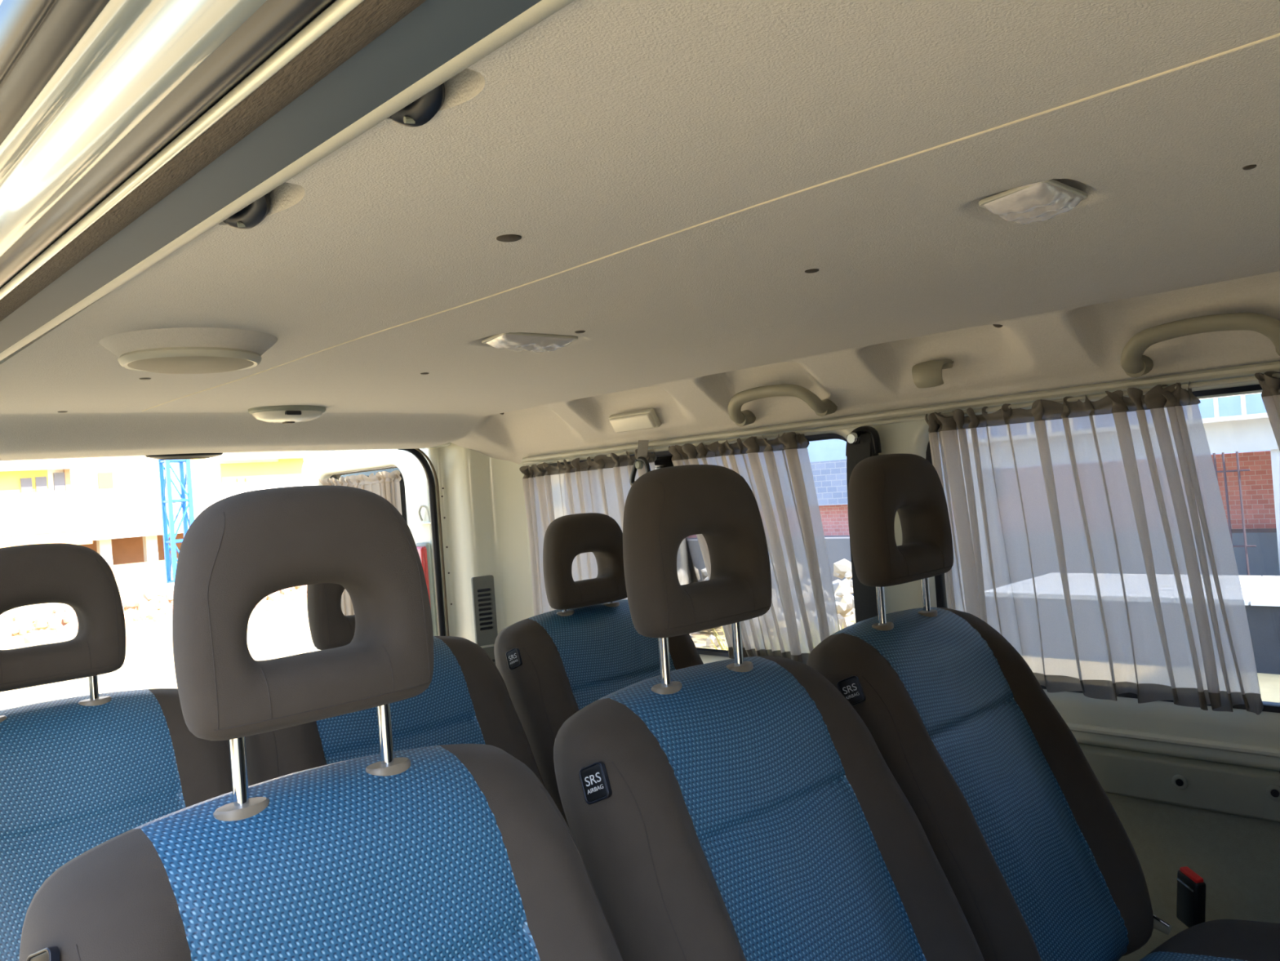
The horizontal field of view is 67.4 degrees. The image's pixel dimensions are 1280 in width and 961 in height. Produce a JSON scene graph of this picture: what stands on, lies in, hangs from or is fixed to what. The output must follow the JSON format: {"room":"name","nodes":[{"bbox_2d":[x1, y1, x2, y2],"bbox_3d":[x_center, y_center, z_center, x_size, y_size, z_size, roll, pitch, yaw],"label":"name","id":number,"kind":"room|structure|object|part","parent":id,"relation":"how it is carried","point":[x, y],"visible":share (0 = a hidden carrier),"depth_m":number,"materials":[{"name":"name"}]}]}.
{"room":"vehicle interior","nodes":[
{"label":"vehicle interior","id":0,"kind":"room"},
{"bbox_2d":[0,442,451,461],"bbox_3d":[-1.078,-0.135,2.262,1.415,0.148,0.110,-4,0,-44],"label":"wall","id":1,"kind":"structure","parent":0,"point":[448,443],"depth_m":2.41,"materials":[{"name":"white paint"}]},
{"bbox_2d":[145,453,222,459],"bbox_3d":[-1.054,-0.061,2.224,0.176,0.024,0.060,-4,0,-44],"label":"brake light","id":2,"kind":"object","parent":1,"relation":"attached to","point":[192,455],"visible":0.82,"depth_m":2.20,"materials":[{"name":"black plastic"}]},
{"bbox_2d":[397,448,448,635],"bbox_3d":[-0.596,0.476,2.727,0.022,1.170,0.115,-4,0,40],"label":"trim","id":3,"kind":"structure","parent":1,"relation":"attached to","point":[432,495],"depth_m":2.76,"materials":[{"name":"black rubber"}]},
{"bbox_2d":[426,443,533,648],"bbox_3d":[-0.409,0.447,2.766,0.220,1.400,0.270,-4,0,-44],"label":"pillar","id":4,"kind":"structure","parent":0,"point":[482,495],"depth_m":2.75,"materials":[{"name":"white paint"}]},
{"bbox_2d":[302,448,439,651],"bbox_3d":[-0.857,0.582,3.130,0.070,1.400,0.870,-4,0,-44],"label":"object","id":5,"kind":"structure","parent":4,"relation":"in","point":[404,485],"depth_m":3.02,"materials":[{"name":"white paint"}]},
{"bbox_3d":[-0.884,0.234,3.165,0.004,0.538,0.580,-4,0,-44],"label":"door glass","id":6,"kind":"part","parent":5,"relation":"part of","materials":[{"name":"clear glass"}]},
{"bbox_2d":[415,542,436,635],"bbox_3d":[-0.635,0.364,2.839,0.030,0.360,0.064,-4,0,-44],"label":"tail lamp","id":7,"kind":"object","parent":5,"relation":"attached to","point":[424,548],"visible":0.38,"depth_m":2.82,"materials":[{"name":"red plastic"}]},
{"bbox_2d":[471,574,497,645],"bbox_3d":[-0.440,0.368,2.721,0.065,0.195,0.008,-4,0,-30],"label":"air vent","id":8,"kind":"object","parent":4,"relation":"in","point":[482,587],"visible":0.94,"depth_m":2.72,"materials":[{"name":"plastic"}]},
{"bbox_2d":[483,646,496,665],"bbox_3d":[-0.425,0.570,2.720,0.065,0.195,0.008,-4,0,-30],"label":"wall panel","id":9,"kind":"object","parent":4,"relation":"in","point":[490,650],"visible":0.02,"depth_m":2.72,"materials":[{"name":"plastic"}]},
{"bbox_2d":[0,0,1279,464],"bbox_3d":[0.091,-0.185,1.289,1.371,0.228,2.905,-4,0,-44],"label":"ceiling","id":10,"kind":"structure","parent":0,"point":[670,175],"depth_m":0.90,"materials":[{"name":"fabric"}]},
{"bbox_2d":[139,377,151,380],"bbox_3d":[-0.777,-0.160,1.508,0.017,0.004,0.017,-4,0,-44],"label":"clip","id":11,"kind":"object","parent":10,"relation":"attached to","point":[143,379],"visible":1,"depth_m":1.50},
{"bbox_2d":[98,327,277,373],"bbox_3d":[-0.569,-0.161,1.219,0.216,0.041,0.216,-4,0,-44],"label":"ceiling vent","id":12,"kind":"object","parent":10,"relation":"attached to","point":[180,350],"visible":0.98,"depth_m":1.16,"materials":[{"name":"white plastic"}]},
{"bbox_2d":[127,355,253,373],"bbox_3d":[-0.568,-0.146,1.219,0.146,0.011,0.146,-4,0,-44],"label":"grille","id":13,"kind":"object","parent":12,"relation":"attached to","point":[153,364],"depth_m":1.19,"materials":[{"name":"white plastic"}]},
{"bbox_2d":[222,182,286,229],"bbox_3d":[-0.274,-0.207,0.699,0.120,0.026,0.025,-4,0,42],"label":"headliner catch","id":14,"kind":"object","parent":10,"relation":"attached to","point":[252,215],"visible":0.28,"depth_m":0.72,"materials":[{"name":"black plastic"}]},
{"bbox_2d":[248,404,325,423],"bbox_3d":[-0.779,-0.143,2.127,0.168,0.033,0.130,-4,0,-44],"label":"recessed light","id":15,"kind":"object","parent":10,"relation":"in","point":[291,414],"visible":1,"depth_m":2.08,"materials":[{"name":"grey plastic"}]},
{"bbox_2d":[284,410,301,415],"bbox_3d":[-0.750,-0.146,2.078,0.034,0.009,0.010,-4,0,-44],"label":"switch","id":16,"kind":"object","parent":15,"relation":"attached to","point":[286,412],"depth_m":2.07,"materials":[{"name":"black plastic"}]},
{"bbox_2d":[0,0,575,360],"bbox_3d":[-0.251,-0.199,0.643,0.021,0.012,2.250,-4,0,-45],"label":"trim","id":17,"kind":"structure","parent":10,"relation":"attached to","point":[544,9],"depth_m":0.56,"materials":[{"name":"plastic"}]},
{"bbox_2d":[389,83,445,127],"bbox_3d":[-0.114,-0.219,0.534,0.086,0.026,0.025,-4,0,41],"label":"headliner catch","id":18,"kind":"object","parent":10,"relation":"attached to","point":[420,112],"visible":0.18,"depth_m":0.55,"materials":[{"name":"black plastic"}]},
{"bbox_2d":[496,234,521,242],"bbox_3d":[-0.115,-0.212,0.841,0.022,0.004,0.022,-4,0,-44],"label":"clip","id":19,"kind":"object","parent":10,"relation":"attached to","point":[507,237],"visible":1,"depth_m":0.84,"materials":[{"name":"grey plastic"}]},
{"bbox_2d":[481,332,577,352],"bbox_3d":[-0.163,-0.203,1.438,0.157,0.018,0.084,-4,0,-44],"label":"recessed light","id":20,"kind":"object","parent":10,"relation":"in","point":[515,341],"visible":0.98,"depth_m":1.41,"materials":[{"name":"plastic"}]},
{"bbox_2d":[574,330,585,333],"bbox_3d":[-0.086,-0.214,1.382,0.015,0.004,0.015,-4,0,-44],"label":"clip","id":21,"kind":"object","parent":10,"relation":"attached to","point":[577,331],"visible":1,"depth_m":1.38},
{"bbox_2d":[608,408,661,432],"bbox_3d":[-0.014,-0.142,2.301,0.038,0.045,0.148,-4,0,-44],"label":"light","id":22,"kind":"object","parent":10,"relation":"attached to","point":[648,418],"visible":1,"depth_m":2.28,"materials":[{"name":"plastic"}]},
{"bbox_2d":[727,384,837,426],"bbox_3d":[0.282,-0.159,1.990,0.088,0.074,0.243,-4,0,-44],"label":"handle","id":23,"kind":"object","parent":10,"relation":"attached to","point":[823,407],"visible":1,"depth_m":1.95,"materials":[{"name":"plastic"}]},
{"bbox_2d":[804,268,818,273],"bbox_3d":[0.194,-0.236,1.082,0.016,0.004,0.016,-4,0,-44],"label":"clip","id":24,"kind":"object","parent":10,"relation":"attached to","point":[814,270],"visible":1,"depth_m":1.08,"materials":[{"name":"grey plastic"}]},
{"bbox_2d":[911,359,953,387],"bbox_3d":[0.524,-0.191,1.725,0.047,0.049,0.066,-4,0,-44],"label":"coat hook","id":25,"kind":"object","parent":10,"relation":"attached to","point":[928,374],"visible":1,"depth_m":1.71,"materials":[{"name":"plastic"}]},
{"bbox_2d":[992,324,1002,327],"bbox_3d":[0.584,-0.255,1.566,0.015,0.011,0.016,-4,0,-44],"label":"clip","id":26,"kind":"object","parent":10,"relation":"attached to","point":[994,325],"visible":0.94,"depth_m":1.57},
{"bbox_2d":[978,179,1087,224],"bbox_3d":[0.353,-0.244,0.860,0.112,0.018,0.071,-4,0,-44],"label":"recessed light","id":27,"kind":"object","parent":10,"relation":"in","point":[1043,201],"visible":1,"depth_m":0.84,"materials":[{"name":"plastic"}]},
{"bbox_2d":[1120,312,1279,377],"bbox_3d":[0.835,-0.202,1.418,0.088,0.074,0.236,-4,0,-44],"label":"handle","id":28,"kind":"object","parent":10,"relation":"attached to","point":[1134,363],"visible":1,"depth_m":1.40,"materials":[{"name":"plastic"}]},
{"bbox_2d":[1242,164,1256,169],"bbox_3d":[0.507,-0.261,0.799,0.010,0.004,0.010,-4,0,-44],"label":"clip","id":29,"kind":"object","parent":10,"relation":"attached to","point":[1250,166],"visible":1,"depth_m":0.80,"materials":[{"name":"grey plastic"}]},
{"bbox_2d":[522,371,1279,960],"bbox_3d":[0.788,0.423,1.634,0.065,1.260,3.100,-4,0,-44],"label":"wall","id":30,"kind":"structure","parent":0,"point":[1240,737],"depth_m":1.53,"materials":[{"name":"white paint"}]},
{"bbox_2d":[519,448,657,615],"bbox_3d":[-0.121,0.183,2.471,0.055,0.500,0.542,-4,0,-44],"label":"window curtain","id":31,"kind":"object","parent":30,"relation":"hanging from","point":[602,485],"visible":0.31,"depth_m":2.52,"materials":[{"name":"grey fabric"}]},
{"bbox_2d":[629,440,650,485],"bbox_3d":[0.078,0.360,2.201,0.030,0.922,0.246,-4,0,-33],"label":"belt","id":32,"kind":"object","parent":30,"relation":"hanging from","point":[642,447],"visible":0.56,"depth_m":2.27,"materials":[{"name":"grey fabric"}]},
{"bbox_2d":[550,433,846,657],"bbox_3d":[0.102,0.172,2.350,0.032,0.517,1.101,-4,0,-44],"label":"window","id":33,"kind":"structure","parent":30,"relation":"in","point":[691,566],"depth_m":2.34,"materials":[{"name":"clear glass"}]},
{"bbox_2d":[667,431,839,664],"bbox_3d":[0.233,0.153,2.097,0.060,0.493,0.444,-4,0,-44],"label":"window curtain","id":34,"kind":"object","parent":30,"relation":"hanging from","point":[802,612],"visible":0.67,"depth_m":2.02,"materials":[{"name":"grey fabric"}]},
{"bbox_2d":[845,426,881,622],"bbox_3d":[0.464,0.387,1.823,0.073,0.989,0.184,-4,0,2],"label":"belt","id":35,"kind":"object","parent":30,"relation":"hanging from","point":[863,442],"visible":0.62,"depth_m":1.87,"materials":[{"name":"black fabric"}]},
{"bbox_3d":[0.436,-0.045,1.885,0.012,0.095,0.062,-4,0,-44],"label":"plate","id":36,"kind":"part","parent":35,"relation":"part of","materials":[{"name":"black plastic"}]},
{"bbox_2d":[521,360,1279,466],"bbox_3d":[0.631,-0.132,1.698,0.019,0.036,2.750,-4,0,-44],"label":"trim","id":37,"kind":"structure","parent":30,"relation":"attached to","point":[1251,369],"depth_m":1.75,"materials":[{"name":"plastic"}]},
{"bbox_2d":[924,381,1263,715],"bbox_3d":[0.722,0.111,1.601,0.051,0.506,0.508,-4,0,-44],"label":"window curtain","id":38,"kind":"object","parent":30,"relation":"hanging from","point":[1093,537],"visible":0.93,"depth_m":1.57,"materials":[{"name":"grey fabric"}]},
{"bbox_2d":[925,384,1279,712],"bbox_3d":[1.059,0.095,1.359,0.032,0.521,1.419,-4,0,-44],"label":"window","id":39,"kind":"structure","parent":30,"relation":"in","point":[940,580],"depth_m":1.50,"materials":[{"name":"clear glass"}]},
{"bbox_2d":[1078,742,1279,822],"bbox_3d":[0.783,0.485,1.624,0.064,0.069,3.100,-4,0,-44],"label":"trim","id":40,"kind":"structure","parent":30,"relation":"attached to","point":[1230,788],"depth_m":1.51,"materials":[{"name":"grey plastic"}]},
{"bbox_2d":[1171,774,1188,789],"bbox_3d":[0.850,0.475,1.513,0.004,0.024,0.024,-4,0,-44],"label":"screw","id":41,"kind":"object","parent":30,"relation":"attached to","point":[1178,781],"depth_m":1.51,"materials":[{"name":"grey plastic"}]},
{"bbox_2d":[1254,371,1279,451],"bbox_3d":[1.009,0.086,1.295,0.048,0.505,0.282,-4,0,-44],"label":"window curtain","id":42,"kind":"object","parent":30,"relation":"hanging from","point":[1270,385],"visible":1,"depth_m":1.38,"materials":[{"name":"grey fabric"}]},
{"bbox_2d":[1266,784,1279,800],"bbox_3d":[0.939,0.462,1.420,0.004,0.024,0.024,-4,0,-44],"label":"screw","id":43,"kind":"object","parent":30,"relation":"attached to","point":[1273,791],"depth_m":1.42,"materials":[{"name":"grey plastic"}]},
{"bbox_3d":[0.207,1.120,1.158,1.600,0.050,3.300,-4,0,-44],"label":"floor","id":44,"kind":"structure","parent":0,"visible":0},
{"bbox_2d":[0,542,232,960],"bbox_3d":[-0.552,0.605,1.046,0.468,1.078,0.735,-4,0,-44],"label":"passenger seat","id":45,"kind":"object","parent":44,"relation":"on","point":[77,774],"visible":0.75,"depth_m":1.25,"materials":[{"name":"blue fabric"}]},
{"bbox_3d":[-0.711,0.534,1.204,0.270,0.488,0.294,-4,0,-44],"label":"panel","id":46,"kind":"part","parent":45,"relation":"part of","materials":[{"name":"blue fabric"}]},
{"bbox_3d":[-0.743,0.293,1.307,0.011,0.105,0.011,-4,0,-44],"label":"post","id":47,"kind":"part","parent":45,"relation":"part of","materials":[{"name":"silver metal"}]},
{"bbox_2d":[18,485,623,960],"bbox_3d":[-0.022,0.544,0.546,0.433,1.116,0.735,-4,0,-44],"label":"passenger seat","id":48,"kind":"object","parent":44,"relation":"on","point":[452,851],"visible":1,"depth_m":0.72,"materials":[{"name":"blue fabric"}]},
{"bbox_3d":[-0.301,0.219,0.722,0.011,0.105,0.011,-4,0,-44],"label":"post","id":49,"kind":"part","parent":48,"relation":"part of","materials":[{"name":"silver metal"}]},
{"bbox_3d":[-0.181,0.475,0.704,0.250,0.488,0.294,-4,0,-44],"label":"panel","id":50,"kind":"part","parent":48,"relation":"part of","materials":[{"name":"blue fabric"}]},
{"bbox_3d":[-0.214,0.213,0.807,0.011,0.105,0.011,-4,0,-44],"label":"post","id":51,"kind":"part","parent":48,"relation":"part of","materials":[{"name":"silver metal"}]},
{"bbox_2d":[244,582,545,786],"bbox_3d":[-0.213,0.595,1.374,0.468,1.053,0.735,-4,0,-44],"label":"passenger seat","id":52,"kind":"object","parent":44,"relation":"on","point":[467,700],"visible":0.18,"depth_m":1.54,"materials":[{"name":"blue fabric"}]},
{"bbox_3d":[-0.373,0.512,1.532,0.270,0.488,0.294,-4,0,-44],"label":"panel","id":53,"kind":"part","parent":52,"relation":"part of","materials":[{"name":"blue fabric"}]},
{"bbox_2d":[493,512,703,828],"bbox_3d":[0.131,0.573,1.708,0.468,1.050,0.735,-4,0,-44],"label":"passenger seat","id":54,"kind":"object","parent":44,"relation":"on","point":[553,664],"visible":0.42,"depth_m":1.85,"materials":[{"name":"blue fabric"}]},
{"bbox_3d":[-0.028,0.488,1.867,0.270,0.488,0.294,-4,0,-44],"label":"panel","id":55,"kind":"part","parent":54,"relation":"part of","materials":[{"name":"blue fabric"}]},
{"bbox_2d":[553,464,984,960],"bbox_3d":[0.306,0.522,0.864,0.433,1.116,0.735,-4,0,-44],"label":"passenger seat","id":56,"kind":"object","parent":44,"relation":"on","point":[739,808],"visible":1,"depth_m":1.01,"materials":[{"name":"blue fabric"}]},
{"bbox_3d":[0.027,0.197,1.041,0.011,0.105,0.011,-4,0,-44],"label":"post","id":57,"kind":"part","parent":56,"relation":"part of","materials":[{"name":"silver metal"}]},
{"bbox_3d":[0.114,0.191,1.126,0.011,0.105,0.011,-4,0,-44],"label":"post","id":58,"kind":"part","parent":56,"relation":"part of","materials":[{"name":"silver metal"}]},
{"bbox_3d":[0.147,0.453,1.023,0.250,0.488,0.294,-4,0,-44],"label":"panel","id":59,"kind":"part","parent":56,"relation":"part of","materials":[{"name":"blue fabric"}]},
{"bbox_2d":[806,453,1279,960],"bbox_3d":[0.616,0.501,1.165,0.433,1.116,0.735,-4,0,-44],"label":"passenger seat","id":60,"kind":"object","parent":44,"relation":"on","point":[1039,863],"visible":0.9,"depth_m":1.29,"materials":[{"name":"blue fabric"}]},
{"bbox_3d":[0.337,0.176,1.342,0.011,0.105,0.011,-4,0,-44],"label":"post","id":61,"kind":"part","parent":60,"relation":"part of","materials":[{"name":"silver metal"}]},
{"bbox_3d":[0.425,0.170,1.427,0.011,0.105,0.011,-4,0,-44],"label":"post","id":62,"kind":"part","parent":60,"relation":"part of","materials":[{"name":"silver metal"}]},
{"bbox_3d":[0.458,0.432,1.324,0.250,0.488,0.294,-4,0,-44],"label":"panel","id":63,"kind":"part","parent":60,"relation":"part of","materials":[{"name":"blue fabric"}]},
{"bbox_2d":[1152,913,1172,934],"bbox_3d":[0.727,0.627,1.397,0.083,0.050,0.014,-4,0,44],"label":"lever","id":64,"kind":"object","parent":60,"relation":"attached to","point":[1159,924],"visible":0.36,"depth_m":1.37,"materials":[{"name":"grey plastic"}]},
{"bbox_2d":[1176,866,1205,927],"bbox_3d":[0.765,0.674,1.357,0.060,0.244,0.051,-4,0,-6],"label":"seat belt buckle","id":65,"kind":"object","parent":60,"relation":"attached to","point":[1191,886],"visible":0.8,"depth_m":1.35,"materials":[{"name":"black plastic"}]},
{"bbox_3d":[0.727,0.663,1.062,0.250,0.200,0.450,-4,0,-44],"label":"cushion panel","id":66,"kind":"part","parent":60,"relation":"part of","materials":[{"name":"blue fabric"}]},
{"bbox_3d":[1.042,0.326,0.243,1.600,1.400,0.060,-4,0,-44],"label":"wall","id":67,"kind":"structure","parent":0,"visible":0},
{"bbox_2d":[0,0,110,145],"bbox_3d":[-0.360,-0.222,0.540,0.034,0.022,2.251,-4,0,-45],"label":"trim","id":68,"kind":"structure","parent":67,"relation":"attached to","point":[37,37],"depth_m":0.48,"materials":[{"name":"silver"}]},
{"bbox_2d":[0,0,266,257],"bbox_3d":[-0.335,-0.203,0.562,0.042,0.032,2.251,-4,0,-45],"label":"trim","id":69,"kind":"structure","parent":67,"relation":"attached to","point":[135,54],"depth_m":0.50,"materials":[{"name":"paint"}]},
{"bbox_2d":[0,0,335,288],"bbox_3d":[-0.317,-0.187,0.578,0.034,0.012,2.251,-4,0,-45],"label":"trim","id":70,"kind":"structure","parent":67,"relation":"attached to","point":[275,23],"depth_m":0.50,"materials":[{"name":"beige plastic"}]},
{"bbox_2d":[0,0,364,300],"bbox_3d":[-0.305,-0.186,0.590,0.007,0.005,2.250,-4,0,-45],"label":"trim","id":71,"kind":"structure","parent":67,"relation":"attached to","point":[338,10],"depth_m":0.51,"materials":[{"name":"white paint"}]},
{"bbox_2d":[0,0,426,321],"bbox_3d":[-0.295,-0.191,0.600,0.032,0.013,2.251,-4,0,-45],"label":"trim","id":72,"kind":"structure","parent":67,"relation":"attached to","point":[371,19],"depth_m":0.52,"materials":[{"name":"fabric"}]},
{"bbox_2d":[0,0,542,353],"bbox_3d":[-0.272,-0.198,0.622,0.049,0.010,2.251,-4,0,-45],"label":"trim","id":73,"kind":"structure","parent":67,"relation":"attached to","point":[436,32],"depth_m":0.55,"materials":[{"name":"paint"}]},
{"label":"outside","id":74,"kind":"structure","parent":0,"visible":0},
{"bbox_2d":[0,571,1279,710],"bbox_3d":[-10.268,2.669,10.764,120.000,0.300,150.000,-4,0,-44],"label":"ground","id":75,"kind":"structure","parent":74,"point":[283,631],"depth_m":12.71,"materials":[{"name":"grey concrete"}]},
{"bbox_2d":[0,584,306,643],"bbox_3d":[-8.691,2.319,18.396,8.252,0.607,5.618,-4,0,-44],"label":"rubble","id":76,"kind":"object","parent":75,"relation":"on","point":[11,623],"visible":0.34,"depth_m":16.80,"materials":[{"name":"stone"}]},
{"bbox_2d":[155,582,174,595],"bbox_3d":[-10.034,2.436,22.006,1.500,0.260,1.500,-4,0,-44],"label":"ballast","id":77,"kind":"structure","parent":75,"relation":"on","point":[162,589],"depth_m":21.69,"materials":[{"name":"concrete"}]},
{"bbox_2d":[157,459,194,582],"bbox_3d":[-11.152,-1.859,22.786,0.550,9.000,0.550,-4,0,-44],"label":"crane mast","id":78,"kind":"object","parent":75,"relation":"on","point":[172,562],"visible":0.26,"depth_m":22.72,"materials":[{"name":"blue metal"}]},
{"bbox_3d":[-11.476,-1.835,22.792,0.090,9.000,0.090,-4,0,-44],"label":"mast leg","id":79,"kind":"part","parent":78,"relation":"part of","materials":[{"name":"blue metal"}]},
{"bbox_3d":[-11.157,-1.861,22.461,0.090,9.000,0.090,-4,0,-44],"label":"mast leg","id":80,"kind":"part","parent":78,"relation":"part of","materials":[{"name":"blue metal"}]},
{"bbox_3d":[-11.146,-1.858,23.112,0.090,9.000,0.090,-4,0,-44],"label":"mast leg","id":81,"kind":"part","parent":78,"relation":"part of","materials":[{"name":"blue metal"}]},
{"bbox_3d":[-10.828,-1.883,22.781,0.090,9.000,0.090,-4,0,-44],"label":"mast leg","id":82,"kind":"part","parent":78,"relation":"part of","materials":[{"name":"blue metal"}]},
{"bbox_2d":[0,451,394,577],"bbox_3d":[-14.888,-2.365,35.297,32.000,10.700,3.900,-4,0,-44],"label":"apartment block","id":83,"kind":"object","parent":75,"relation":"on","point":[110,507],"visible":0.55,"depth_m":31.09,"materials":[{"name":"white paint"}]},
{"bbox_3d":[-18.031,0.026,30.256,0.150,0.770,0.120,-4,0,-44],"label":"balcony door","id":84,"kind":"part","parent":83,"relation":"part of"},
{"bbox_3d":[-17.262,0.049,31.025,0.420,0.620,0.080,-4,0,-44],"label":"balcony door","id":85,"kind":"part","parent":83,"relation":"part of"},
{"bbox_2d":[706,558,855,647],"bbox_3d":[0.820,1.310,11.266,2.370,1.017,5.852,-4,0,-44],"label":"rubble","id":86,"kind":"object","parent":75,"relation":"on","point":[842,589],"visible":0.02,"depth_m":9.70,"materials":[{"name":"stone"}]},
{"bbox_2d":[708,619,853,649],"bbox_3d":[1.629,1.380,7.772,1.684,0.499,2.560,-4,0,-44],"label":"weeds","id":87,"kind":"object","parent":75,"relation":"on","point":[718,642],"visible":0.02,"depth_m":8.31,"materials":[{"name":"plant"}]},
{"bbox_2d":[807,392,1279,595],"bbox_3d":[5.012,-2.452,11.987,4.500,7.700,26.000,-4,0,-44],"label":"building","id":88,"kind":"structure","parent":75,"relation":"on","point":[1241,423],"depth_m":9.90,"materials":[{"name":"concrete"}]},
{"bbox_3d":[5.307,-0.733,8.856,0.036,0.310,0.031,-4,0,-44],"label":"railing post","id":89,"kind":"part","parent":88,"relation":"part of","materials":[{"name":"white metal"}]},
{"bbox_3d":[5.460,-0.745,8.698,0.036,0.310,0.031,-4,0,-44],"label":"railing post","id":90,"kind":"part","parent":88,"relation":"part of","materials":[{"name":"white metal"}]},
{"bbox_2d":[1213,451,1256,575],"bbox_3d":[5.096,0.561,8.761,0.020,1.600,0.900,-4,0,-44],"label":"grille","id":91,"kind":"object","parent":75,"relation":"on","point":[1238,469],"visible":0.31,"depth_m":8.50,"materials":[{"name":"grey metal"}]},
{"bbox_3d":[5.227,0.550,8.625,0.020,1.600,0.037,-4,0,-44],"label":"rod","id":92,"kind":"part","parent":91,"relation":"part of","materials":[{"name":"grey metal"}]},
{"bbox_3d":[5.267,0.432,8.575,0.020,1.370,0.037,-4,0,-44],"label":"rod","id":93,"kind":"part","parent":91,"relation":"part of","materials":[{"name":"grey metal"}]},
{"bbox_3d":[5.344,0.426,8.496,0.020,1.370,0.037,-4,0,-44],"label":"rod","id":94,"kind":"part","parent":91,"relation":"part of","materials":[{"name":"metal"}]},
{"bbox_2d":[1239,575,1279,674],"bbox_3d":[5.396,1.081,7.216,1.530,0.540,5.200,-4,0,-44],"label":"platform","id":95,"kind":"object","parent":75,"relation":"on","point":[1261,594],"visible":0.09,"depth_m":7.04,"materials":[{"name":"concrete"}]}
]}

